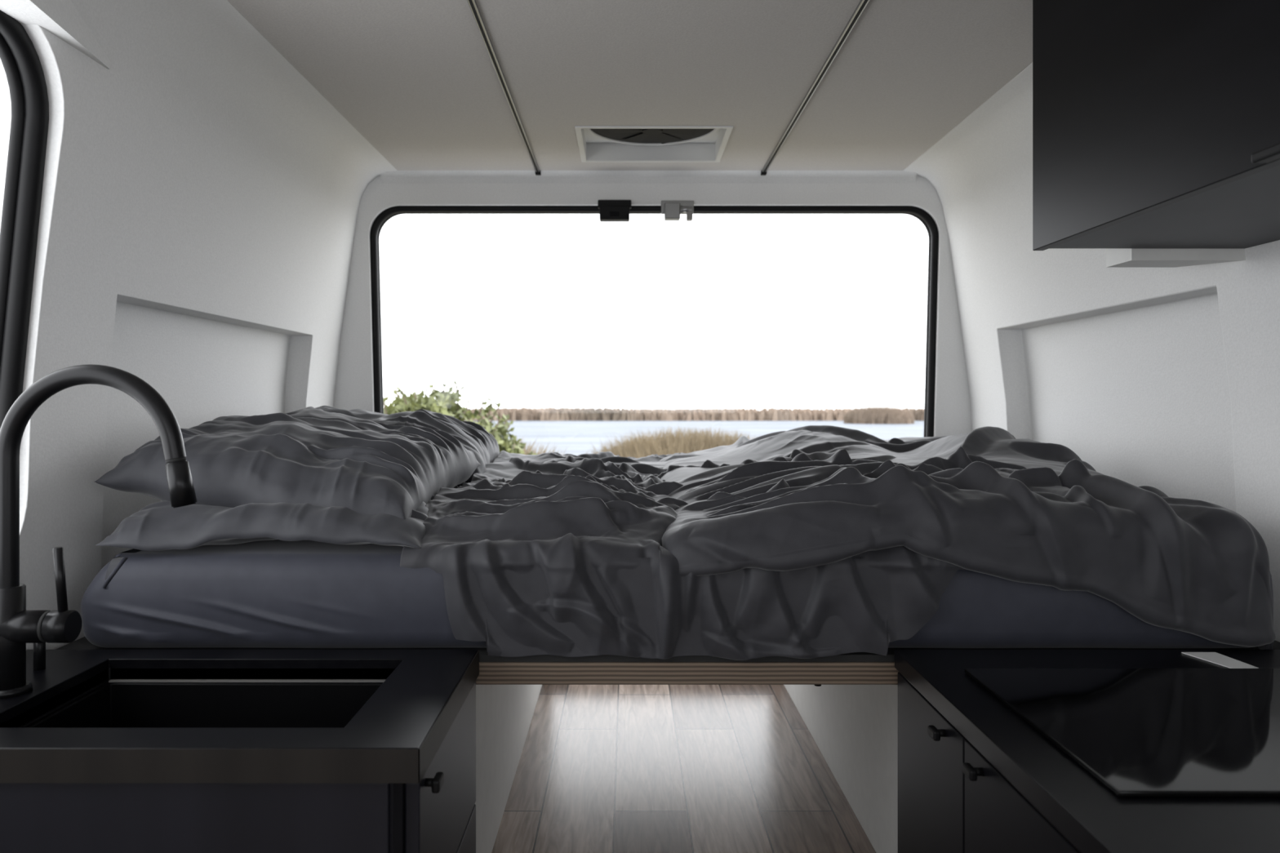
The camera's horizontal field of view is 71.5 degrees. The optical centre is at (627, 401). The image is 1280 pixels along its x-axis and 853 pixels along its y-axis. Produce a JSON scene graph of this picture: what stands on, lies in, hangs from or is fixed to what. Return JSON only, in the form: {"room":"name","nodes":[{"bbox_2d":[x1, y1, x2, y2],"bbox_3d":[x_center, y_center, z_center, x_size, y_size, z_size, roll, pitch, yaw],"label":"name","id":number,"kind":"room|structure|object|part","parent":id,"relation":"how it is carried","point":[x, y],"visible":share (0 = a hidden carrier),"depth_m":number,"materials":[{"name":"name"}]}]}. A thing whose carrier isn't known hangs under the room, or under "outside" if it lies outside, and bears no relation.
{"room":"vehicle interior","nodes":[
{"label":"vehicle interior","id":0,"kind":"room"},
{"bbox_2d":[0,0,397,649],"bbox_3d":[-0.965,0.000,0.701,0.390,1.860,4.601,0,0,0],"label":"wall","id":1,"kind":"structure","parent":0,"point":[201,197],"depth_m":1.84,"materials":[{"name":"paint"}]},
{"bbox_2d":[0,33,24,364],"bbox_3d":[-1.020,-0.150,0.862,0.107,0.900,1.217,0,0,0],"label":"seal","id":2,"kind":"object","parent":1,"relation":"attached to","point":[15,87],"visible":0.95,"depth_m":1.45,"materials":[{"name":"black rubber"}]},
{"bbox_2d":[0,9,48,428],"bbox_3d":[-0.998,-0.150,0.863,0.117,0.921,1.242,0,0,0],"label":"window frame","id":3,"kind":"structure","parent":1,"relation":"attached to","point":[24,241],"depth_m":1.45,"materials":[{"name":"black"}]},
{"bbox_2d":[0,0,111,68],"bbox_3d":[-0.912,-0.633,0.037,0.075,0.093,3.075,0,0,0],"label":"trim","id":4,"kind":"structure","parent":1,"relation":"attached to","point":[61,18],"depth_m":1.40,"materials":[{"name":"plastic"}]},
{"bbox_2d":[227,0,1032,170],"bbox_3d":[0.075,-0.851,0.700,1.692,0.159,4.600,0,0,0],"label":"ceiling","id":5,"kind":"structure","parent":0,"point":[418,80],"depth_m":2.06,"materials":[{"name":"fabric"}]},
{"bbox_2d":[466,0,541,175],"bbox_3d":[-0.300,-0.765,1.242,0.018,0.014,3.485,0,0,0],"label":"rail","id":6,"kind":"object","parent":5,"relation":"attached to","point":[473,5],"depth_m":2.09,"materials":[{"name":"black metal"}]},
{"bbox_2d":[574,125,733,162],"bbox_3d":[0.073,-0.801,2.671,0.443,0.068,0.362,0,0,0],"label":"ceiling vent","id":7,"kind":"object","parent":5,"relation":"in","point":[597,144],"visible":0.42,"depth_m":2.81,"materials":[{"name":"white plastic"}]},
{"bbox_3d":[-0.006,-0.814,2.675,0.100,0.004,0.070,0,0,0],"label":"fan blade","id":8,"kind":"part","parent":7,"relation":"part of","materials":[{"name":"black plastic"}]},
{"bbox_3d":[0.034,-0.814,2.744,0.070,0.004,0.100,0,0,-30],"label":"fan blade","id":9,"kind":"part","parent":7,"relation":"part of","materials":[{"name":"black plastic"}]},
{"bbox_3d":[0.114,-0.814,2.744,0.070,0.004,0.100,0,0,30],"label":"fan blade","id":10,"kind":"part","parent":7,"relation":"part of","materials":[{"name":"black plastic"}]},
{"bbox_3d":[0.153,-0.814,2.675,0.100,0.004,0.070,0,0,0],"label":"fan blade","id":11,"kind":"part","parent":7,"relation":"part of","materials":[{"name":"black plastic"}]},
{"bbox_2d":[760,0,869,175],"bbox_3d":[0.455,-0.765,1.242,0.018,0.014,3.485,0,0,0],"label":"rail","id":12,"kind":"object","parent":5,"relation":"attached to","point":[862,4],"depth_m":2.09,"materials":[{"name":"black metal"}]},
{"bbox_2d":[333,175,971,436],"bbox_3d":[0.085,0.000,3.045,2.490,1.860,0.090,0,0,0],"label":"window surround","id":13,"kind":"structure","parent":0,"point":[354,387],"depth_m":3.00,"materials":[{"name":"plastic"}]},
{"bbox_2d":[597,200,631,222],"bbox_3d":[-0.044,-0.640,2.974,0.112,0.070,0.049,0,0,0],"label":"lock","id":14,"kind":"object","parent":13,"relation":"attached to","point":[610,211],"visible":1,"depth_m":2.96,"materials":[{"name":"black plastic"}]},
{"bbox_3d":[-0.044,-0.661,2.987,0.112,0.027,0.024,0,0,0],"label":"mount plate","id":15,"kind":"part","parent":14,"relation":"part of","materials":[{"name":"black metal"}]},
{"bbox_2d":[380,170,916,183],"bbox_3d":[0.070,-0.753,2.985,1.800,0.036,0.030,0,0,0],"label":"trim","id":16,"kind":"structure","parent":13,"relation":"attached to","point":[393,176],"depth_m":2.99,"materials":[{"name":"plastic"}]},
{"bbox_2d":[369,205,938,436],"bbox_3d":[0.090,-0.206,3.022,1.938,0.925,0.027,0,0,0],"label":"window frame","id":17,"kind":"structure","parent":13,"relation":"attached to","point":[932,226],"depth_m":3.01,"materials":[{"name":"black"}]},
{"bbox_2d":[377,212,931,437],"bbox_3d":[0.090,-0.206,3.052,1.935,0.922,0.024,0,0,0],"label":"seal","id":18,"kind":"object","parent":13,"relation":"attached to","point":[920,219],"visible":0.26,"depth_m":3.05,"materials":[{"name":"black rubber"}]},
{"bbox_2d":[661,200,693,221],"bbox_3d":[0.167,-0.639,2.976,0.110,0.071,0.046,0,0,0],"label":"latch","id":19,"kind":"object","parent":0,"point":[671,211],"depth_m":2.96,"materials":[{"name":"silver metal"}]},
{"bbox_3d":[0.167,-0.652,2.992,0.110,0.045,0.014,0,0,0],"label":"mount plate","id":20,"kind":"part","parent":19,"relation":"part of","materials":[{"name":"silver metal"}]},
{"bbox_2d":[491,684,875,852],"bbox_3d":[0.085,0.955,0.740,2.490,0.050,4.680,0,0,0],"label":"floor","id":21,"kind":"structure","parent":0,"point":[601,768],"depth_m":2.19,"materials":[{"name":"brown wood"}]},
{"bbox_2d":[0,642,479,852],"bbox_3d":[-0.611,0.627,1.258,0.762,0.601,0.419,0,0,0],"label":"base cabinet","id":22,"kind":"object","parent":21,"relation":"on","point":[107,751],"depth_m":1.08,"materials":[{"name":"black laminate"}]},
{"bbox_3d":[-0.900,0.368,1.360,0.033,0.083,0.033,0,0,0],"label":"drain knob","id":23,"kind":"part","parent":22,"relation":"part of","materials":[{"name":"black metal"}]},
{"bbox_2d":[0,364,197,698],"bbox_3d":[-0.754,0.179,1.250,0.294,0.462,0.059,0,0,0],"label":"kitchen faucet","id":24,"kind":"object","parent":22,"relation":"on","point":[19,626],"visible":1,"depth_m":1.24,"materials":[{"name":"black metal"}]},
{"bbox_3d":[-0.796,0.251,1.248,0.012,0.093,0.019,0,0,39],"label":"lever","id":25,"kind":"part","parent":24,"relation":"part of","materials":[{"name":"black metal"}]},
{"bbox_3d":[-0.638,0.692,1.062,0.707,0.473,0.008,0,0,0],"label":"panel","id":26,"kind":"part","parent":22,"relation":"part of","materials":[{"name":"black wood"}]},
{"bbox_2d":[0,667,391,728],"bbox_3d":[-0.591,0.516,1.265,0.488,0.188,0.316,0,0,0],"label":"sink","id":27,"kind":"object","parent":22,"relation":"in","point":[78,697],"depth_m":1.40,"materials":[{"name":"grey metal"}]},
{"bbox_2d":[0,649,478,749],"bbox_3d":[-0.619,0.431,1.259,0.746,0.042,0.418,0,0,0],"label":"countertop","id":28,"kind":"structure","parent":22,"relation":"on","point":[403,710],"depth_m":1.26,"materials":[{"name":"black stone"}]},
{"bbox_3d":[-0.245,0.472,1.100,0.014,0.010,0.010,0,0,0],"label":"knob stem","id":29,"kind":"part","parent":22,"relation":"part of","materials":[{"name":"black metal"}]},
{"bbox_3d":[-0.235,0.472,1.100,0.010,0.016,0.030,0,0,0],"label":"knob","id":30,"kind":"part","parent":22,"relation":"part of","materials":[{"name":"black metal"}]},
{"bbox_3d":[-0.259,0.559,1.267,0.018,0.202,0.398,0,0,0],"label":"drawer","id":31,"kind":"part","parent":22,"relation":"part of","materials":[{"name":"black wood"}]},
{"bbox_3d":[-0.259,0.782,1.267,0.018,0.236,0.398,0,0,0],"label":"drawer","id":32,"kind":"part","parent":22,"relation":"part of","materials":[{"name":"black wood"}]},
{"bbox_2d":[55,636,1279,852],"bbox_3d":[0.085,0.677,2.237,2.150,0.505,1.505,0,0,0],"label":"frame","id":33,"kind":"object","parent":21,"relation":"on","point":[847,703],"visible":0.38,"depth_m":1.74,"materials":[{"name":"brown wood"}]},
{"bbox_3d":[-0.290,0.702,2.245,0.020,0.456,1.490,0,0,0],"label":"panel","id":34,"kind":"part","parent":33,"relation":"part of","materials":[{"name":"white wood"}]},
{"bbox_2d":[80,539,1273,648],"bbox_3d":[0.085,0.344,2.205,2.030,0.163,1.450,0,0,0],"label":"mattress","id":35,"kind":"object","parent":33,"relation":"on","point":[276,593],"visible":0.38,"depth_m":1.49,"materials":[{"name":"fabric"}]},
{"bbox_2d":[95,485,458,551],"bbox_3d":[-0.635,0.205,1.846,0.592,0.110,0.698,0,0,0],"label":"pillow","id":36,"kind":"object","parent":35,"relation":"on","point":[158,526],"visible":0.42,"depth_m":1.54,"materials":[{"name":"fabric"}]},
{"bbox_2d":[93,406,480,519],"bbox_3d":[-0.657,0.126,1.886,0.564,0.228,0.625,0,0,3],"label":"pillow","id":37,"kind":"object","parent":36,"relation":"on","point":[310,455],"visible":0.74,"depth_m":1.66,"materials":[{"name":"fabric"}]},
{"bbox_2d":[315,405,499,486],"bbox_3d":[-0.667,0.136,2.522,0.571,0.248,0.589,0,0,-4],"label":"pillow","id":38,"kind":"object","parent":35,"relation":"on","point":[473,437],"visible":0.32,"depth_m":2.40,"materials":[{"name":"fabric"}]},
{"bbox_2d":[400,449,968,660],"bbox_3d":[0.338,0.284,2.189,1.450,0.292,1.482,0,0,0],"label":"blanket","id":39,"kind":"object","parent":35,"relation":"on","point":[551,553],"visible":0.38,"depth_m":1.48,"materials":[{"name":"fabric"}]},
{"bbox_2d":[657,425,1275,649],"bbox_3d":[0.575,0.265,2.149,1.045,0.406,1.422,0,0,0],"label":"duvet","id":40,"kind":"object","parent":35,"relation":"on","point":[987,500],"visible":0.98,"depth_m":1.47,"materials":[{"name":"fabric"}]},
{"bbox_3d":[0.521,0.702,2.245,0.020,0.456,1.490,0,0,0],"label":"panel","id":41,"kind":"part","parent":33,"relation":"part of","materials":[{"name":"white wood"}]},
{"bbox_2d":[894,649,1279,852],"bbox_3d":[0.794,0.669,0.284,0.741,0.518,2.368,0,0,0],"label":"base cabinet","id":42,"kind":"object","parent":21,"relation":"on","point":[974,776],"visible":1,"depth_m":1.12,"materials":[{"name":"black laminate"}]},
{"bbox_3d":[0.453,0.673,1.321,0.018,0.454,0.287,0,0,0],"label":"door","id":43,"kind":"part","parent":42,"relation":"part of","materials":[{"name":"black laminate"}]},
{"bbox_3d":[0.429,0.465,1.245,0.010,0.014,0.028,0,0,0],"label":"knob","id":44,"kind":"part","parent":42,"relation":"part of","materials":[{"name":"black metal"}]},
{"bbox_3d":[0.439,0.465,1.245,0.014,0.010,0.010,0,0,0],"label":"knob stem","id":45,"kind":"part","parent":42,"relation":"part of","materials":[{"name":"black metal"}]},
{"bbox_3d":[0.429,0.465,1.115,0.010,0.014,0.028,0,0,0],"label":"knob","id":46,"kind":"part","parent":42,"relation":"part of","materials":[{"name":"black metal"}]},
{"bbox_3d":[0.439,0.465,1.115,0.014,0.010,0.010,0,0,0],"label":"knob stem","id":47,"kind":"part","parent":42,"relation":"part of","materials":[{"name":"black metal"}]},
{"bbox_3d":[0.453,0.673,0.938,0.018,0.454,0.471,0,0,0],"label":"door","id":48,"kind":"part","parent":42,"relation":"part of","materials":[{"name":"black laminate"}]},
{"bbox_2d":[964,668,1279,796],"bbox_3d":[0.768,0.406,1.129,0.523,0.006,0.423,0,0,0],"label":"induction hob","id":49,"kind":"object","parent":42,"relation":"in","point":[1140,732],"visible":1,"depth_m":1.12,"materials":[{"name":"black glass"}]},
{"bbox_2d":[1181,652,1258,668],"bbox_3d":[0.932,0.409,1.402,0.055,0.002,0.092,0,0,-7],"label":"paper label","id":50,"kind":"object","parent":42,"relation":"on","point":[1212,657],"visible":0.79,"depth_m":1.40,"materials":[{"name":"white paper"}]},
{"bbox_2d":[902,62,1279,642],"bbox_3d":[1.125,0.000,0.701,0.410,1.860,4.601,0,0,0],"label":"wall","id":51,"kind":"structure","parent":0,"point":[1166,380],"depth_m":2.21,"materials":[{"name":"fabric"}]},
{"bbox_2d":[1032,0,1279,250],"bbox_3d":[0.916,-0.514,0.905,0.404,0.482,1.410,0,0,0],"label":"upper cabinet","id":52,"kind":"object","parent":51,"relation":"attached to","point":[1156,123],"visible":1,"depth_m":1.28,"materials":[{"name":"black laminate"}]},
{"bbox_3d":[0.935,-0.281,0.905,0.366,0.010,1.410,0,0,0],"label":"underside panel","id":53,"kind":"part","parent":52,"relation":"part of","materials":[{"name":"black wood"}]},
{"bbox_3d":[0.725,-0.279,0.990,0.021,0.012,0.060,0,0,0],"label":"handle","id":54,"kind":"part","parent":52,"relation":"part of","materials":[{"name":"black metal"}]},
{"bbox_2d":[1106,248,1245,267],"bbox_3d":[1.018,-0.308,1.657,0.207,0.104,0.086,0,0,0],"label":"ledge","id":55,"kind":"object","parent":51,"relation":"attached to","point":[1115,257],"depth_m":1.61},
{"label":"outside","id":56,"kind":"structure","parent":0,"visible":0},
{"bbox_2d":[468,420,924,455],"bbox_3d":[0.000,1.600,47.500,180.000,0.100,77.000,0,0,0],"label":"lagoon water","id":57,"kind":"structure","parent":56,"point":[578,437],"depth_m":49.64,"materials":[{"name":"blue liquid"}]},
{"bbox_2d":[511,435,587,454],"bbox_3d":[-1.496,0.971,10.550,2.365,1.158,1.970,0,0,0],"label":"clump","id":58,"kind":"object","parent":57,"relation":"on","point":[527,451],"visible":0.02,"depth_m":10.53,"materials":[{"name":"beige plant"}]},
{"bbox_2d":[383,406,924,421],"bbox_3d":[0.114,0.967,74.979,120.714,1.166,10.799,0,0,0],"label":"reeds","id":59,"kind":"object","parent":57,"relation":"on","point":[523,414],"visible":0.3,"depth_m":70.38,"materials":[{"name":"beige plant"}]},
{"bbox_2d":[582,425,762,457],"bbox_3d":[1.014,0.960,14.482,3.650,1.181,2.754,0,0,6],"label":"clump","id":60,"kind":"object","parent":57,"relation":"on","point":[645,446],"visible":0.1,"depth_m":14.06,"materials":[{"name":"beige plant"}]},
{"bbox_2d":[842,404,914,424],"bbox_3d":[17.491,0.840,61.992,5.158,1.419,4.427,0,0,0],"label":"clump","id":61,"kind":"object","parent":57,"relation":"on","point":[876,415],"visible":0.96,"depth_m":60.76,"materials":[{"name":"beige plant"}]},
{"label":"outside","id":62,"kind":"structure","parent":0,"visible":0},
{"bbox_3d":[0.000,1.515,7.300,24.000,0.233,7.400,0,0,0],"label":"ground","id":63,"kind":"structure","parent":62,"visible":0},
{"bbox_2d":[382,375,537,454],"bbox_3d":[-1.635,0.644,7.578,1.720,1.716,1.013,0,0,18],"label":"bush","id":64,"kind":"object","parent":63,"relation":"on","point":[443,402],"visible":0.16,"depth_m":7.41,"materials":[{"name":"green plant"}]}
]}

